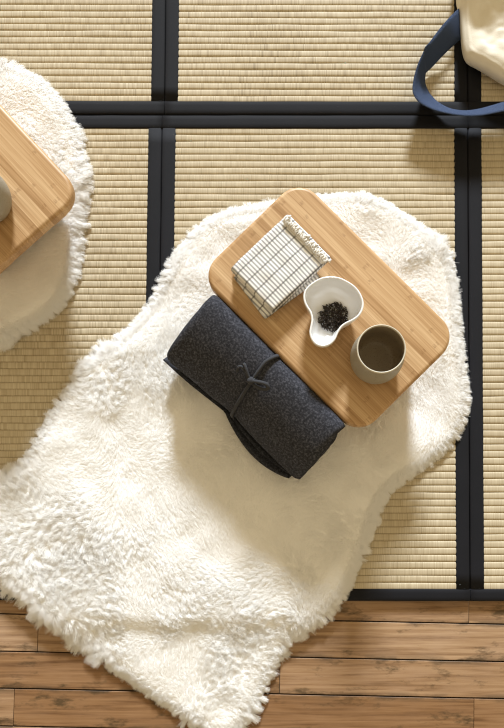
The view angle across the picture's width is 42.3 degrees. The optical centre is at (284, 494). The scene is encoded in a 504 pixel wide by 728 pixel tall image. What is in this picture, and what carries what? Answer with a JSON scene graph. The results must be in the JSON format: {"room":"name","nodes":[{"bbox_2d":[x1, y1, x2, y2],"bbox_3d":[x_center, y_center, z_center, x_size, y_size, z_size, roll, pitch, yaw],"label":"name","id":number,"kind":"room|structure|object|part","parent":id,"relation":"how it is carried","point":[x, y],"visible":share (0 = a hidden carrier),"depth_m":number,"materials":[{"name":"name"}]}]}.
{"room":"japanese tea room","nodes":[
{"label":"japanese tea room","id":0,"kind":"room"},
{"bbox_2d":[0,600,503,727],"bbox_3d":[-0.472,-0.782,1.399,5.486,0.007,4.318,0,88,0],"label":"floor","id":1,"kind":"structure","parent":0,"point":[378,664],"depth_m":1.35,"materials":[{"name":"brown wood"}]},
{"bbox_2d":[0,115,161,599],"bbox_3d":[-0.590,-0.296,1.369,0.656,0.013,1.034,0,88,0],"label":"mat","id":2,"kind":"object","parent":1,"relation":"on","point":[122,263],"visible":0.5,"depth_m":1.37,"materials":[{"name":"wicker"}]},
{"bbox_2d":[0,57,94,352],"bbox_3d":[-0.820,-0.525,1.361,0.904,0.021,0.603,-34,88,-1],"label":"rug","id":3,"kind":"object","parent":2,"relation":"on","point":[40,282],"visible":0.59,"depth_m":1.36,"materials":[{"name":"white fur"}]},
{"bbox_2d":[0,105,74,273],"bbox_3d":[-0.622,-0.631,1.286,0.266,0.132,0.426,-43,88,-2],"label":"table","id":4,"kind":"object","parent":3,"relation":"on","point":[42,195],"visible":1,"depth_m":1.22,"materials":[{"name":"brown wood"}]},
{"bbox_2d":[0,176,11,221],"bbox_3d":[-0.549,-0.544,1.170,0.096,0.091,0.096,-38,88,-1],"label":"tea cup","id":5,"kind":"object","parent":4,"relation":"on","point":[5,195],"visible":1,"depth_m":1.18,"materials":[{"name":"beige ceramic"}]},
{"bbox_2d":[0,0,165,115],"bbox_3d":[-0.581,-1.326,1.412,0.653,0.013,1.030,0,88,0],"label":"mat","id":6,"kind":"object","parent":1,"relation":"on","point":[104,57],"visible":0.93,"depth_m":1.39,"materials":[{"name":"wicker"}]},
{"bbox_2d":[0,189,472,727],"bbox_3d":[-0.076,-0.135,1.351,0.706,0.034,1.111,36,88,1],"label":"rug","id":7,"kind":"object","parent":1,"relation":"on","point":[137,525],"visible":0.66,"depth_m":1.33,"materials":[{"name":"white fur"}]},
{"bbox_2d":[163,295,344,478],"bbox_3d":[-0.064,-0.194,1.260,0.164,0.158,0.366,-45,88,-2],"label":"roll","id":8,"kind":"object","parent":7,"relation":"on","point":[278,419],"visible":1,"depth_m":1.20,"materials":[{"name":"grey fabric"}]},
{"bbox_3d":[-0.075,-0.223,1.192,0.016,0.011,0.034,-45,88,-2],"label":"cord","id":9,"kind":"part","parent":8,"relation":"part of","materials":[{"name":"grey fabric"}]},
{"bbox_3d":[-0.070,-0.226,1.190,0.006,0.010,0.032,-20,88,-1],"label":"cord","id":10,"kind":"part","parent":8,"relation":"part of","materials":[{"name":"grey fabric"}]},
{"bbox_3d":[-0.060,-0.206,1.261,0.140,0.158,0.021,-45,88,-2],"label":"tie cord","id":11,"kind":"part","parent":8,"relation":"part of","materials":[{"name":"grey fabric"}]},
{"bbox_2d":[208,188,449,427],"bbox_3d":[0.082,-0.350,1.274,0.266,0.132,0.426,-45,88,-2],"label":"table","id":12,"kind":"object","parent":7,"relation":"on","point":[388,300],"visible":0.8,"depth_m":1.21,"materials":[{"name":"brown wood"}]},
{"bbox_2d":[231,215,331,318],"bbox_3d":[-0.012,-0.416,1.191,0.163,0.038,0.130,-44,88,-2],"label":"folded towel","id":13,"kind":"object","parent":12,"relation":"on","point":[279,267],"visible":1,"depth_m":1.18,"materials":[{"name":"fabric"}]},
{"bbox_2d":[303,276,363,347],"bbox_3d":[0.086,-0.325,1.180,0.107,0.052,0.127,0,88,0],"label":"bowl","id":14,"kind":"object","parent":12,"relation":"on","point":[328,290],"visible":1,"depth_m":1.18,"materials":[{"name":"white ceramic"}]},
{"bbox_2d":[317,302,347,332],"bbox_3d":[0.088,-0.327,1.194,0.058,0.014,0.059,0,88,0],"label":"tea leaves","id":15,"kind":"object","parent":14,"relation":"in","point":[340,310],"visible":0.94,"depth_m":1.19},
{"bbox_2d":[350,324,405,383],"bbox_3d":[0.165,-0.248,1.157,0.096,0.091,0.096,9,88,0],"label":"tea cup","id":16,"kind":"object","parent":12,"relation":"on","point":[377,355],"visible":1,"depth_m":1.17,"materials":[{"name":"beige ceramic"}]},
{"bbox_2d":[161,115,469,600],"bbox_3d":[0.061,-0.295,1.369,0.655,0.013,1.034,0,88,0],"label":"mat","id":17,"kind":"object","parent":1,"relation":"on","point":[418,164],"visible":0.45,"depth_m":1.38,"materials":[{"name":"wicker"}]},
{"bbox_2d":[165,0,467,115],"bbox_3d":[0.071,-1.324,1.412,0.653,0.013,1.031,0,88,0],"label":"mat","id":18,"kind":"object","parent":1,"relation":"on","point":[223,57],"visible":0.96,"depth_m":1.39,"materials":[{"name":"wicker"}]},
{"bbox_2d":[467,115,503,600],"bbox_3d":[0.712,-0.296,1.369,0.660,0.013,1.042,0,88,0],"label":"mat","id":19,"kind":"object","parent":1,"relation":"on","point":[485,134],"visible":0.99,"depth_m":1.36,"materials":[{"name":"wicker"}]},
{"bbox_2d":[467,64,503,115],"bbox_3d":[0.720,-1.324,1.412,0.661,0.013,1.040,0,88,0],"label":"mat","id":20,"kind":"object","parent":1,"relation":"on","point":[483,91],"visible":0.3,"depth_m":1.39,"materials":[{"name":"fabric"}]},
{"bbox_2d":[412,0,503,115],"bbox_3d":[0.525,-1.046,1.330,0.527,0.126,0.539,0,88,0],"label":"tote bag","id":21,"kind":"object","parent":20,"relation":"on","point":[479,24],"visible":1,"depth_m":1.35,"materials":[{"name":"fabric"}]}
]}

